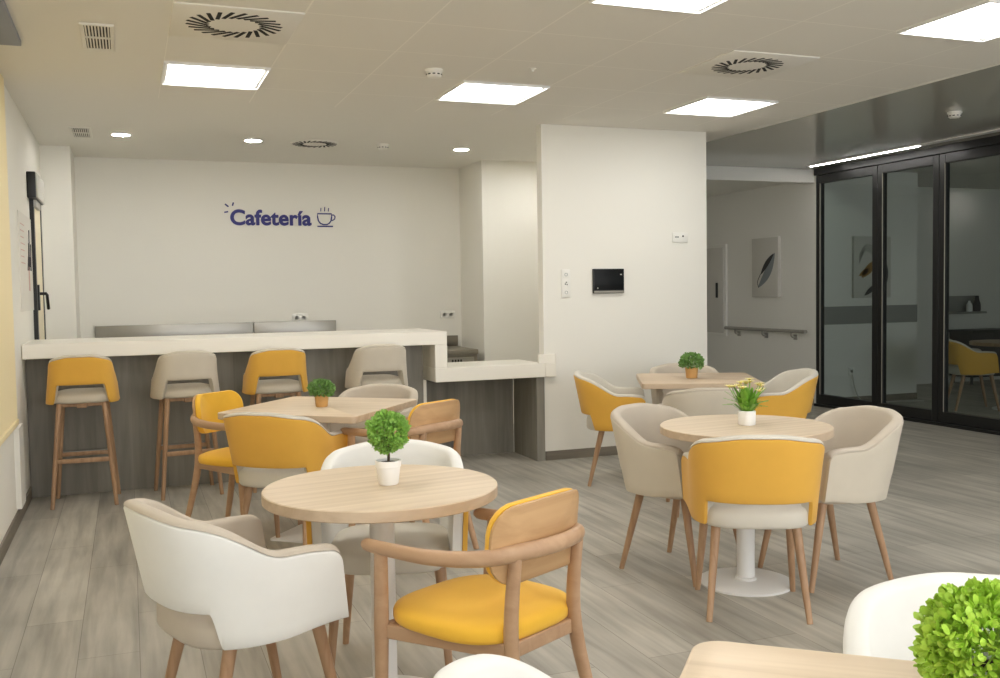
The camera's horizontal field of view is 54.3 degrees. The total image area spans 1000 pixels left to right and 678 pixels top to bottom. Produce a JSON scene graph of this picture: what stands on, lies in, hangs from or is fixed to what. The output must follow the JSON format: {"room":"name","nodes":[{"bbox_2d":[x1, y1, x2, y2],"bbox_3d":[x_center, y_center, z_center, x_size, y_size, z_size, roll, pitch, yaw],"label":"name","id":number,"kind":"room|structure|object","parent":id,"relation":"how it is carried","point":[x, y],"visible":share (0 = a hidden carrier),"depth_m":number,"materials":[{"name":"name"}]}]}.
{"room":"eatery","nodes":[
{"label":"eatery","id":0,"kind":"room"},
{"bbox_2d":[0,85,46,543],"bbox_3d":[-2.086,-0.152,3.348,0.150,2.835,12.950,-2,3,-21],"label":"wall","id":1,"kind":"structure","parent":0,"point":[23,150],"depth_m":6.49,"materials":[{"name":"white paint"}]},
{"bbox_2d":[0,73,18,445],"bbox_3d":[-2.318,-0.447,4.189,0.022,2.112,3.830,-2,3,-21],"label":"roller blind","id":2,"kind":"object","parent":1,"relation":"attached to","point":[9,421],"visible":1,"depth_m":5.70,"materials":[{"name":"beige fabric"}]},
{"bbox_2d":[0,486,31,565],"bbox_3d":[-1.480,1.277,2.111,0.012,0.085,10.090,-2,3,-21],"label":"baseboard","id":3,"kind":"structure","parent":1,"relation":"attached to","point":[5,544],"depth_m":5.75,"materials":[{"name":"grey wood"}]},
{"bbox_2d":[13,423,25,508],"bbox_3d":[-3.010,0.793,6.117,0.030,0.500,0.260,-2,3,-21],"label":"radiator","id":4,"kind":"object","parent":1,"relation":"attached to","point":[18,432],"depth_m":6.01,"materials":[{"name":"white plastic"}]},
{"bbox_2d":[17,210,33,311],"bbox_3d":[-3.423,-0.549,7.058,0.013,0.690,0.940,-2,3,-21],"label":"poster","id":5,"kind":"object","parent":1,"relation":"attached to","point":[24,223],"visible":1,"depth_m":6.97,"materials":[{"name":"white paper"}]},
{"bbox_2d":[20,223,30,290],"bbox_3d":[-3.391,-0.578,6.972,0.002,0.466,0.580,-2,3,-21],"label":"print","id":6,"kind":"object","parent":5,"relation":"attached to","point":[24,232],"depth_m":6.98,"materials":[{"name":"white paper"}]},
{"bbox_2d":[26,171,44,210],"bbox_3d":[-3.628,-1.145,7.628,0.072,0.250,0.680,-2,3,-21],"label":"door closer","id":7,"kind":"object","parent":1,"relation":"attached to","point":[35,185],"depth_m":7.33,"materials":[{"name":"black"}]},
{"bbox_2d":[29,199,49,339],"bbox_3d":[-3.661,-0.034,7.857,0.102,2.200,0.720,-2,3,-21],"label":"door","id":8,"kind":"structure","parent":1,"relation":"in","point":[35,216],"depth_m":7.65,"materials":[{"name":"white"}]},
{"bbox_2d":[39,145,80,338],"bbox_3d":[-4.030,-0.353,8.998,0.245,2.735,0.700,-2,3,-21],"label":"wall","id":9,"kind":"structure","parent":0,"point":[57,172],"depth_m":8.65,"materials":[{"name":"white paint"}]},
{"bbox_2d":[74,157,461,346],"bbox_3d":[-1.807,-0.503,10.296,5.330,2.835,0.150,-2,3,-21],"label":"wall","id":10,"kind":"structure","parent":0,"point":[157,244],"depth_m":9.97,"materials":[{"name":"white paint"}]},
{"bbox_2d":[224,202,334,226],"bbox_3d":[-2.246,-1.274,10.008,1.127,0.242,0.009,-2,3,-21],"label":"wall sign","id":11,"kind":"object","parent":10,"relation":"attached to","point":[257,216],"visible":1,"depth_m":9.98,"materials":[{"name":"blue plastic"}]},
{"bbox_2d":[292,313,307,320],"bbox_3d":[-2.072,-0.222,10.118,0.170,0.084,0.014,-2,3,-21],"label":"wall socket","id":12,"kind":"object","parent":10,"relation":"attached to","point":[304,316],"visible":1,"depth_m":10.12,"materials":[{"name":"white plastic"}]},
{"bbox_2d":[440,310,454,317],"bbox_3d":[-0.573,-0.269,10.689,0.170,0.084,0.014,-2,3,-21],"label":"wall socket","id":13,"kind":"object","parent":10,"relation":"attached to","point":[443,314],"visible":1,"depth_m":10.69,"materials":[{"name":"white plastic"}]},
{"bbox_2d":[447,335,457,345],"bbox_3d":[-0.941,0.033,10.532,1.020,0.115,0.030,-2,3,-21],"label":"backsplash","id":14,"kind":"structure","parent":10,"relation":"attached to","point":[452,340],"depth_m":10.68,"materials":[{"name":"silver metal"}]},
{"bbox_2d":[459,160,538,423],"bbox_3d":[0.252,-0.501,10.610,1.180,2.735,0.730,-2,3,-21],"label":"wall column","id":15,"kind":"structure","parent":0,"point":[498,199],"depth_m":10.18,"materials":[{"name":"white paint"}]},
{"bbox_2d":[0,379,999,677],"bbox_3d":[3.707,1.054,6.817,13.500,0.100,15.400,-2,3,-21],"label":"floor","id":16,"kind":"structure","parent":0,"point":[74,602],"depth_m":4.85,"materials":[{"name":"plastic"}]},
{"bbox_2d":[46,354,120,509],"bbox_3d":[-2.832,0.605,6.645,0.463,1.021,0.435,-2,3,-19],"label":"bar stool","id":17,"kind":"object","parent":16,"relation":"on","point":[89,369],"visible":1,"depth_m":6.49,"materials":[{"name":"yellow fabric"}]},
{"bbox_2d":[95,322,252,337],"bbox_3d":[-3.100,0.422,9.425,1.485,1.115,0.610,-2,3,-21],"label":"countertop","id":18,"kind":"structure","parent":16,"relation":"on","point":[243,327],"depth_m":9.64,"materials":[{"name":"grey metal"}]},
{"bbox_2d":[150,350,223,500],"bbox_3d":[-2.216,0.583,6.901,0.463,1.021,0.435,-2,3,-27],"label":"bar stool","id":19,"kind":"object","parent":16,"relation":"on","point":[198,364],"visible":0.91,"depth_m":6.73,"materials":[{"name":"beige fabric"}]},
{"bbox_2d":[123,498,348,677],"bbox_3d":[-0.822,0.866,2.989,0.568,0.805,0.579,-3,4,-40],"label":"armchair","id":20,"kind":"object","parent":16,"relation":"on","point":[215,584],"visible":1,"depth_m":2.77,"materials":[{"name":"beige fabric"}]},
{"bbox_2d":[185,390,301,524],"bbox_3d":[-1.539,0.730,5.771,0.597,0.823,0.559,1,3,28],"label":"wooden armchair","id":21,"kind":"object","parent":16,"relation":"on","point":[206,407],"visible":0.53,"depth_m":5.71,"materials":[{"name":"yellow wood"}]},
{"bbox_2d":[242,347,307,492],"bbox_3d":[-1.626,0.564,7.104,0.463,1.021,0.435,-2,3,-23],"label":"bar stool","id":22,"kind":"object","parent":16,"relation":"on","point":[288,361],"visible":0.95,"depth_m":6.92,"materials":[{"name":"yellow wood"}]},
{"bbox_2d":[223,412,347,544],"bbox_3d":[-1.148,0.759,5.221,0.579,0.805,0.568,0,3,18],"label":"armchair","id":23,"kind":"object","parent":16,"relation":"on","point":[266,448],"visible":0.84,"depth_m":4.99,"materials":[{"name":"fabric"}]},
{"bbox_2d":[22,328,555,497],"bbox_3d":[-1.506,0.500,7.631,3.926,1.087,0.760,-2,3,-21],"label":"bar counter","id":24,"kind":"object","parent":16,"relation":"on","point":[483,390],"depth_m":7.19,"materials":[{"name":"white"}]},
{"bbox_2d":[253,320,335,332],"bbox_3d":[-2.005,0.384,9.841,0.840,1.115,0.610,-2,3,-21],"label":"countertop","id":25,"kind":"structure","parent":16,"relation":"on","point":[321,325],"depth_m":10.06,"materials":[{"name":"grey metal"}]},
{"bbox_2d":[218,396,416,542],"bbox_3d":[-1.028,0.759,5.672,0.850,0.750,0.850,0,3,18],"label":"square table","id":26,"kind":"object","parent":16,"relation":"on","point":[348,410],"visible":0.47,"depth_m":5.56,"materials":[{"name":"brown wood"}]},
{"bbox_2d":[307,378,335,406],"bbox_3d":[-1.023,0.304,5.590,0.169,0.166,0.168,-2,3,-21],"label":"plant","id":27,"kind":"object","parent":26,"relation":"on","point":[321,400],"visible":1,"depth_m":5.56,"materials":[{"name":"green plant"}]},
{"bbox_2d":[329,384,417,443],"bbox_3d":[-0.815,0.708,6.157,0.579,0.805,0.568,0,3,18],"label":"armchair","id":28,"kind":"object","parent":16,"relation":"on","point":[371,390],"visible":0.18,"depth_m":6.33,"materials":[{"name":"beige fabric"}]},
{"bbox_2d":[345,344,407,388],"bbox_3d":[-0.926,0.539,7.370,0.463,1.021,0.436,-2,3,-22],"label":"bar stool","id":29,"kind":"object","parent":16,"relation":"on","point":[376,357],"visible":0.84,"depth_m":7.17,"materials":[{"name":"beige fabric"}]},
{"bbox_2d":[261,464,497,677],"bbox_3d":[-0.396,0.868,3.310,0.786,0.750,0.786,-3,3,-29],"label":"round table","id":30,"kind":"object","parent":16,"relation":"on","point":[345,495],"visible":0.95,"depth_m":3.19,"materials":[{"name":"brown wood"}]},
{"bbox_2d":[365,409,411,485],"bbox_3d":[-0.381,0.363,3.297,0.153,0.258,0.157,0,3,12],"label":"topiary plant","id":31,"kind":"object","parent":30,"relation":"on","point":[388,469],"visible":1,"depth_m":3.27,"materials":[{"name":"green plant"}]},
{"bbox_2d":[306,439,467,665],"bbox_3d":[-0.410,0.823,3.720,0.579,0.805,0.568,-1,3,-3],"label":"armchair","id":32,"kind":"object","parent":16,"relation":"on","point":[451,534],"visible":0.39,"depth_m":3.66,"materials":[{"name":"white fabric"}]},
{"bbox_2d":[340,399,478,549],"bbox_3d":[-0.467,0.737,5.306,0.597,0.823,0.559,1,4,38],"label":"wooden armchair","id":33,"kind":"object","parent":16,"relation":"on","point":[438,422],"visible":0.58,"depth_m":5.14,"materials":[{"name":"brown wood"}]},
{"bbox_2d":[447,335,477,361],"bbox_3d":[-0.817,0.422,10.211,1.040,0.865,0.750,-2,3,-21],"label":"fridge","id":34,"kind":"object","parent":16,"relation":"on","point":[455,353],"visible":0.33,"depth_m":10.01,"materials":[{"name":"silver metal"}]},
{"bbox_2d":[447,346,477,354],"bbox_3d":[-0.830,0.130,10.193,1.020,0.050,0.750,-2,3,-21],"label":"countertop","id":35,"kind":"structure","parent":34,"relation":"on","point":[451,350],"depth_m":9.99,"materials":[{"name":"silver metal"}]},
{"bbox_2d":[361,488,592,677],"bbox_3d":[-0.015,0.849,2.906,0.597,0.823,0.559,2,4,40],"label":"wooden armchair","id":36,"kind":"object","parent":16,"relation":"on","point":[496,611],"visible":0.99,"depth_m":2.77,"materials":[{"name":"brown wood"}]},
{"bbox_2d":[434,654,550,677],"bbox_3d":[0.183,0.925,1.488,0.568,0.805,0.579,-1,3,-4],"label":"armchair","id":37,"kind":"object","parent":16,"relation":"on","point":[478,665],"visible":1,"depth_m":1.65,"materials":[{"name":"beige fabric"}]},
{"bbox_2d":[574,371,645,486],"bbox_3d":[0.825,0.635,7.089,0.568,0.805,0.579,-1,3,7],"label":"armchair","id":38,"kind":"object","parent":16,"relation":"on","point":[598,398],"visible":0.77,"depth_m":6.86,"materials":[{"name":"fabric"}]},
{"bbox_2d":[610,403,735,586],"bbox_3d":[0.870,0.744,4.889,0.568,0.805,0.579,2,4,45],"label":"armchair","id":39,"kind":"object","parent":16,"relation":"on","point":[650,461],"visible":0.67,"depth_m":4.74,"materials":[{"name":"beige fabric"}]},
{"bbox_2d":[649,363,718,403],"bbox_3d":[1.447,0.604,7.515,0.579,0.805,0.568,-1,3,-3],"label":"armchair","id":40,"kind":"object","parent":16,"relation":"on","point":[657,395],"visible":0.24,"depth_m":7.68,"materials":[{"name":"beige fabric"}]},
{"bbox_2d":[658,387,740,517],"bbox_3d":[1.289,0.678,6.089,0.579,0.805,0.568,-1,3,4],"label":"armchair","id":41,"kind":"object","parent":16,"relation":"on","point":[694,401],"visible":0.13,"depth_m":5.82,"materials":[{"name":"beige fabric"}]},
{"bbox_2d":[636,373,763,388],"bbox_3d":[1.418,0.653,7.029,0.820,0.750,0.820,-1,3,5],"label":"square table","id":42,"kind":"object","parent":16,"relation":"on","point":[646,380],"visible":0.39,"depth_m":6.80,"materials":[{"name":"brown wood"}]},
{"bbox_2d":[678,352,704,377],"bbox_3d":[1.374,0.184,6.992,0.191,0.191,0.194,-2,3,-21],"label":"plant","id":43,"kind":"object","parent":42,"relation":"on","point":[691,372],"visible":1,"depth_m":6.96,"materials":[{"name":"green plant"}]},
{"bbox_2d":[660,414,833,596],"bbox_3d":[1.157,0.779,4.600,0.790,0.750,0.790,-2,3,-27],"label":"round table","id":44,"kind":"object","parent":16,"relation":"on","point":[744,580],"visible":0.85,"depth_m":4.56,"materials":[{"name":"brown wood"}]},
{"bbox_2d":[723,378,767,425],"bbox_3d":[1.153,0.294,4.584,0.212,0.219,0.218,0,3,17],"label":"flower pot","id":45,"kind":"object","parent":44,"relation":"on","point":[747,400],"visible":1,"depth_m":4.55,"materials":[{"name":"white ceramic"}]},
{"bbox_2d":[681,435,824,624],"bbox_3d":[1.093,0.775,4.214,0.579,0.805,0.568,-1,3,6],"label":"armchair","id":46,"kind":"object","parent":16,"relation":"on","point":[773,482],"visible":1,"depth_m":4.01,"materials":[{"name":"yellow fabric"}]},
{"bbox_2d":[753,368,817,418],"bbox_3d":[1.979,0.620,7.027,0.568,0.805,0.579,-1,3,-2],"label":"armchair","id":47,"kind":"object","parent":16,"relation":"on","point":[790,393],"visible":0.62,"depth_m":6.76,"materials":[{"name":"fabric"}]},
{"bbox_2d":[680,641,943,677],"bbox_3d":[0.612,0.951,1.320,0.800,0.750,0.800,0,3,20],"label":"square table","id":48,"kind":"object","parent":16,"relation":"on","point":[710,659],"visible":0.96,"depth_m":1.68,"materials":[{"name":"brown wood"}]},
{"bbox_2d":[908,576,999,677],"bbox_3d":[0.768,0.463,1.501,0.253,0.201,0.253,-1,3,3],"label":"leafy plant","id":49,"kind":"object","parent":48,"relation":"on","point":[945,643],"visible":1,"depth_m":1.48,"materials":[{"name":"green plant"}]},
{"bbox_2d":[758,405,902,592],"bbox_3d":[1.612,0.742,4.716,0.568,0.805,0.579,-2,3,-17],"label":"armchair","id":50,"kind":"object","parent":16,"relation":"on","point":[859,460],"visible":0.73,"depth_m":4.48,"materials":[{"name":"beige fabric"}]},
{"bbox_2d":[852,374,923,401],"bbox_3d":[4.589,0.577,11.541,0.895,0.349,0.042,-1,3,-8],"label":"power cable","id":51,"kind":"object","parent":16,"relation":"on","point":[852,374],"visible":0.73,"depth_m":11.56,"materials":[{"name":"grey plastic"}]},
{"bbox_2d":[814,135,999,434],"bbox_3d":[5.049,-0.433,7.741,0.120,2.735,7.650,-2,3,-21],"label":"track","id":52,"kind":"object","parent":16,"relation":"on","point":[987,141],"visible":0.79,"depth_m":9.74,"materials":[{"name":"black metal"}]},
{"bbox_2d":[816,165,877,406],"bbox_3d":[3.858,-0.546,10.849,0.069,2.630,0.984,-2,3,-21],"label":"window","id":53,"kind":"structure","parent":52,"relation":"in","point":[821,398],"depth_m":11.03,"materials":[{"name":"black"}]},
{"bbox_2d":[877,154,939,421],"bbox_3d":[4.184,-0.509,9.995,0.069,2.630,0.834,-2,3,-21],"label":"door frame","id":54,"kind":"structure","parent":52,"relation":"in","point":[883,169],"depth_m":10.10,"materials":[{"name":"black metal"}]},
{"bbox_2d":[938,144,999,431],"bbox_3d":[4.496,-0.473,9.178,0.069,2.630,0.904,-2,3,-21],"label":"window","id":55,"kind":"structure","parent":52,"relation":"in","point":[974,421],"depth_m":9.52,"materials":[{"name":"black"}]},
{"bbox_2d":[843,572,999,660],"bbox_3d":[0.920,0.899,1.773,0.579,0.805,0.568,0,3,18],"label":"armchair","id":56,"kind":"object","parent":16,"relation":"on","point":[879,621],"visible":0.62,"depth_m":1.98,"materials":[{"name":"beige fabric"}]},
{"bbox_2d":[948,339,999,411],"bbox_3d":[5.190,0.380,10.845,0.568,0.805,0.579,0,3,9],"label":"armchair","id":57,"kind":"object","parent":16,"relation":"on","point":[964,360],"visible":0.77,"depth_m":10.60,"materials":[{"name":"fabric"}]},
{"bbox_2d":[949,328,999,384],"bbox_3d":[6.785,0.236,13.709,0.840,0.750,0.420,-2,3,-21],"label":"sideboard","id":58,"kind":"object","parent":16,"relation":"on","point":[964,336],"visible":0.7,"depth_m":13.49,"materials":[{"name":"black"}]},
{"bbox_2d":[969,339,999,409],"bbox_3d":[5.667,0.401,10.751,0.900,0.750,0.900,-2,3,-21],"label":"round table","id":59,"kind":"object","parent":16,"relation":"on","point":[991,342],"visible":0.96,"depth_m":10.69,"materials":[{"name":"brown wood"}]},
{"bbox_2d":[0,0,999,188],"bbox_3d":[4.104,-1.742,5.828,13.280,0.100,13.300,-2,3,-21],"label":"ceiling","id":60,"kind":"structure","parent":0,"point":[598,62],"depth_m":6.26,"materials":[{"name":"paint"}]},
{"bbox_2d":[0,0,20,45],"bbox_3d":[-2.127,-1.482,3.879,0.177,0.030,2.480,-2,3,-21],"label":"box","id":61,"kind":"object","parent":60,"relation":"attached to","point":[9,35],"visible":1,"depth_m":4.76,"materials":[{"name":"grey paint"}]},
{"bbox_2d":[68,126,92,138],"bbox_3d":[-3.400,-1.674,7.917,0.160,0.010,0.540,-2,3,-21],"label":"ceiling vent","id":62,"kind":"object","parent":60,"relation":"in","point":[76,132],"visible":1,"depth_m":7.89,"materials":[{"name":"white metal"}]},
{"bbox_2d":[78,22,114,51],"bbox_3d":[-2.068,-1.550,5.018,0.160,0.010,0.530,-2,3,-21],"label":"ceiling vent","id":63,"kind":"object","parent":60,"relation":"in","point":[94,36],"visible":1,"depth_m":4.99,"materials":[{"name":"white paint"}]},
{"bbox_2d":[110,132,131,136],"bbox_3d":[-3.124,-1.685,8.043,0.170,0.009,0.170,-2,3,-21],"label":"recessed light","id":64,"kind":"object","parent":60,"relation":"in","point":[119,134],"visible":1,"depth_m":8.02,"materials":[{"name":"white plastic"}]},
{"bbox_2d":[161,61,270,89],"bbox_3d":[-1.740,-1.598,5.940,0.600,0.016,0.600,-2,3,-21],"label":"recessed light","id":65,"kind":"object","parent":60,"relation":"in","point":[174,73],"visible":1,"depth_m":5.93,"materials":[{"name":"white plastic"}]},
{"bbox_2d":[168,2,304,43],"bbox_3d":[-1.312,-1.552,4.819,0.596,0.010,0.596,-2,3,-21],"label":"ceiling vent","id":66,"kind":"object","parent":60,"relation":"in","point":[194,20],"visible":1,"depth_m":4.78,"materials":[{"name":"white metal"}]},
{"bbox_2d":[243,138,262,141],"bbox_3d":[-2.141,-1.721,8.459,0.170,0.009,0.170,-2,3,-21],"label":"recessed light","id":67,"kind":"object","parent":60,"relation":"in","point":[250,139],"visible":1,"depth_m":8.44,"materials":[{"name":"white plastic"}]},
{"bbox_2d":[290,139,338,147],"bbox_3d":[-1.651,-1.739,8.689,0.424,0.012,0.424,-2,3,-21],"label":"ceiling vent","id":68,"kind":"object","parent":60,"relation":"in","point":[312,143],"visible":1,"depth_m":8.65,"materials":[{"name":"white metal"}]},
{"bbox_2d":[377,143,388,149],"bbox_3d":[-1.058,-1.735,8.819,0.110,0.050,0.110,-2,3,-21],"label":"smoke detector","id":69,"kind":"object","parent":60,"relation":"attached to","point":[381,146],"visible":1,"depth_m":8.78,"materials":[{"name":"white plastic"}]},
{"bbox_2d":[425,68,442,78],"bbox_3d":[-0.398,-1.599,5.884,0.110,0.050,0.110,-2,3,-21],"label":"smoke detector","id":70,"kind":"object","parent":60,"relation":"attached to","point":[433,73],"visible":1,"depth_m":5.85,"materials":[{"name":"white plastic"}]},
{"bbox_2d":[452,148,469,150],"bbox_3d":[-0.365,-1.785,9.188,0.170,0.009,0.170,-2,3,-21],"label":"recessed light","id":71,"kind":"object","parent":60,"relation":"in","point":[454,149],"visible":1,"depth_m":9.17,"materials":[{"name":"white plastic"}]},
{"bbox_2d":[436,80,549,104],"bbox_3d":[-0.058,-1.656,6.579,0.600,0.016,0.600,-2,3,-21],"label":"recessed light","id":72,"kind":"object","parent":60,"relation":"in","point":[464,91],"visible":1,"depth_m":6.58,"materials":[{"name":"white plastic"}]},
{"bbox_2d":[442,83,541,101],"bbox_3d":[-0.058,-1.662,6.579,0.544,0.003,0.544,-2,3,-21],"label":"diffuser","id":73,"kind":"object","parent":72,"relation":"attached to","point":[461,92],"depth_m":6.57,"materials":[{"name":"white plastic"}]},
{"bbox_2d":[589,0,728,13],"bbox_3d":[0.797,-1.558,4.339,0.600,0.016,0.600,-2,3,-21],"label":"recessed light","id":74,"kind":"object","parent":60,"relation":"in","point":[682,6],"visible":1,"depth_m":4.58,"materials":[{"name":"white plastic"}]},
{"bbox_2d":[606,0,716,9],"bbox_3d":[0.797,-1.563,4.338,0.544,0.003,0.544,-2,3,-21],"label":"diffuser","id":75,"kind":"object","parent":74,"relation":"attached to","point":[645,4],"depth_m":4.58,"materials":[{"name":"white plastic"}]},
{"bbox_2d":[663,96,777,116],"bbox_3d":[1.624,-1.714,7.218,0.600,0.016,0.600,-2,3,-21],"label":"recessed light","id":76,"kind":"object","parent":60,"relation":"in","point":[708,105],"visible":1,"depth_m":7.22,"materials":[{"name":"white plastic"}]},
{"bbox_2d":[670,99,766,114],"bbox_3d":[1.623,-1.720,7.218,0.544,0.003,0.544,-2,3,-21],"label":"diffuser","id":77,"kind":"object","parent":76,"relation":"attached to","point":[699,106],"depth_m":7.23,"materials":[{"name":"white plastic"}]},
{"bbox_2d":[678,50,819,78],"bbox_3d":[1.490,-1.649,5.885,0.596,0.010,0.596,-2,3,-21],"label":"ceiling vent","id":78,"kind":"object","parent":60,"relation":"in","point":[734,63],"visible":1,"depth_m":5.85,"materials":[{"name":"white metal"}]},
{"bbox_2d":[752,63,999,129],"bbox_3d":[3.877,-1.585,3.794,0.030,0.004,9.650,-2,3,-21],"label":"trim","id":79,"kind":"structure","parent":60,"relation":"attached to","point":[998,63],"depth_m":6.85,"materials":[{"name":"white paint"}]},
{"bbox_2d":[806,129,999,166],"bbox_3d":[4.598,-1.795,7.900,0.080,0.016,6.420,-2,3,-21],"label":"recessed light","id":80,"kind":"object","parent":60,"relation":"in","point":[995,130],"visible":1,"depth_m":9.47,"materials":[{"name":"white plastic"}]},
{"bbox_2d":[810,146,919,166],"bbox_3d":[3.747,-1.887,10.132,0.022,0.004,1.600,-2,3,-21],"label":"diffuser","id":81,"kind":"object","parent":80,"relation":"attached to","point":[907,147],"depth_m":10.06,"materials":[{"name":"white plastic"}]},
{"bbox_2d":[896,0,999,42],"bbox_3d":[2.479,-1.616,4.978,0.600,0.016,0.600,-2,3,-21],"label":"recessed light","id":82,"kind":"object","parent":60,"relation":"in","point":[980,21],"visible":1,"depth_m":5.04,"materials":[{"name":"white plastic"}]},
{"bbox_2d":[947,111,961,118],"bbox_3d":[3.550,-1.748,7.620,0.110,0.050,0.110,-2,3,-21],"label":"smoke detector","id":83,"kind":"object","parent":60,"relation":"attached to","point":[952,114],"visible":1,"depth_m":7.58,"materials":[{"name":"white plastic"}]},
{"bbox_2d":[536,124,706,450],"bbox_3d":[1.058,-0.396,8.260,1.550,2.735,0.100,-2,3,-21],"label":"wall","id":84,"kind":"structure","parent":0,"point":[608,197],"depth_m":8.16,"materials":[{"name":"white paint"}]},
{"bbox_2d":[561,269,570,297],"bbox_3d":[0.537,-0.454,7.997,0.082,0.230,0.014,-2,3,-21],"label":"light switch","id":85,"kind":"object","parent":84,"relation":"attached to","point":[565,274],"visible":1,"depth_m":7.99,"materials":[{"name":"white plastic"}]},
{"bbox_2d":[545,446,617,460],"bbox_3d":[1.099,0.934,8.274,1.550,0.075,0.012,-2,3,-21],"label":"baseboard","id":86,"kind":"structure","parent":84,"relation":"attached to","point":[609,450],"depth_m":8.10,"materials":[{"name":"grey wood"}]},
{"bbox_2d":[592,269,623,293],"bbox_3d":[0.903,-0.483,8.129,0.286,0.204,0.026,-2,3,-21],"label":"tablet","id":87,"kind":"object","parent":84,"relation":"attached to","point":[603,280],"visible":1,"depth_m":8.12,"materials":[{"name":"black"}]},
{"bbox_2d":[672,233,687,241],"bbox_3d":[1.543,-0.870,8.364,0.150,0.084,0.012,-2,3,-21],"label":"socket","id":88,"kind":"object","parent":84,"relation":"attached to","point":[676,237],"visible":1,"depth_m":8.36,"materials":[{"name":"white plastic"}]},
{"bbox_2d":[706,181,782,196],"bbox_3d":[1.748,-1.925,12.345,2.740,0.100,3.040,-2,3,-21],"label":"ceiling","id":89,"kind":"structure","parent":0,"point":[713,188],"depth_m":12.04,"materials":[{"name":"white paint"}]},
{"bbox_2d":[706,166,813,183],"bbox_3d":[2.318,-1.839,10.853,2.740,0.150,0.160,-2,3,-21],"label":"beam","id":90,"kind":"structure","parent":0,"point":[713,173],"depth_m":11.01,"materials":[{"name":"white paint"}]},
{"bbox_2d":[706,176,815,402],"bbox_3d":[3.129,-0.656,12.826,0.100,2.735,3.230,-2,3,-21],"label":"wall","id":91,"kind":"structure","parent":0,"point":[787,212],"depth_m":12.15,"materials":[{"name":"white paint"}]},
{"bbox_2d":[707,244,727,335],"bbox_3d":[2.815,-0.668,13.418,0.064,1.220,1.000,-2,3,-21],"label":"upper cabinet","id":92,"kind":"object","parent":91,"relation":"attached to","point":[717,301],"visible":0.59,"depth_m":13.11,"materials":[{"name":"white paint"}]},
{"bbox_2d":[724,326,806,339],"bbox_3d":[3.299,-0.076,12.161,0.092,0.126,1.640,-2,3,-21],"label":"handrail","id":93,"kind":"object","parent":91,"relation":"attached to","point":[795,337],"visible":1,"depth_m":12.11,"materials":[{"name":"grey metal"}]},
{"bbox_2d":[752,237,780,296],"bbox_3d":[3.305,-0.889,12.128,0.051,0.734,0.530,-2,3,-21],"label":"wall picture","id":94,"kind":"object","parent":91,"relation":"attached to","point":[766,252],"visible":1,"depth_m":12.08,"materials":[{"name":"white paper"}]},
{"bbox_2d":[824,172,917,396],"bbox_3d":[4.385,-0.615,11.610,1.380,2.735,0.100,-2,3,-21],"label":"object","id":95,"kind":"structure","parent":0,"point":[847,203],"depth_m":11.53,"materials":[{"name":"glass"}]},
{"bbox_2d":[848,367,854,374],"bbox_3d":[4.141,0.378,11.498,0.090,0.090,0.014,-2,3,-21],"label":"wall socket","id":96,"kind":"object","parent":95,"relation":"attached to","point":[851,370],"visible":1,"depth_m":11.49,"materials":[{"name":"white plastic"}]},
{"bbox_2d":[824,304,916,324],"bbox_3d":[4.409,-0.291,11.577,1.379,0.210,0.005,-2,3,-21],"label":"trim","id":97,"kind":"structure","parent":95,"relation":"attached to","point":[895,313],"depth_m":11.53,"materials":[{"name":"grey"}]},
{"bbox_2d":[852,236,890,297],"bbox_3d":[4.389,-0.849,11.522,0.540,0.720,0.046,-2,3,-21],"label":"wall picture","id":98,"kind":"object","parent":95,"relation":"attached to","point":[861,245],"visible":0.76,"depth_m":11.46,"materials":[{"name":"grey fabric"}]},
{"bbox_2d":[848,392,916,400],"bbox_3d":[4.426,0.713,11.623,1.380,0.080,0.012,-2,3,-21],"label":"baseboard","id":99,"kind":"structure","parent":95,"relation":"attached to","point":[902,396],"depth_m":11.75,"materials":[{"name":"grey wood"}]},
{"bbox_2d":[917,187,999,383],"bbox_3d":[6.170,-0.749,13.731,3.670,2.735,0.100,-2,3,-21],"label":"wall","id":100,"kind":"structure","parent":0,"point":[974,235],"depth_m":13.81,"materials":[{"name":"white paint"}]},
{"bbox_2d":[949,296,986,313],"bbox_3d":[6.517,-0.481,13.714,0.650,0.250,0.200,-2,3,-21],"label":"wall shelf","id":101,"kind":"object","parent":100,"relation":"attached to","point":[957,304],"visible":0.71,"depth_m":13.78,"materials":[{"name":"grey"}]},
{"bbox_2d":[966,301,972,311],"bbox_3d":[6.604,-0.464,13.727,0.080,0.152,0.080,-2,3,-21],"label":"bottle","id":102,"kind":"object","parent":101,"relation":"on","point":[969,307],"visible":1,"depth_m":13.70,"materials":[{"name":"white ceramic"}]},
{"bbox_2d":[973,296,980,310],"bbox_3d":[6.734,-0.502,13.775,0.100,0.220,0.100,-2,3,-21],"label":"vase","id":103,"kind":"object","parent":101,"relation":"on","point":[976,305],"visible":0.97,"depth_m":13.74,"materials":[{"name":"grey"}]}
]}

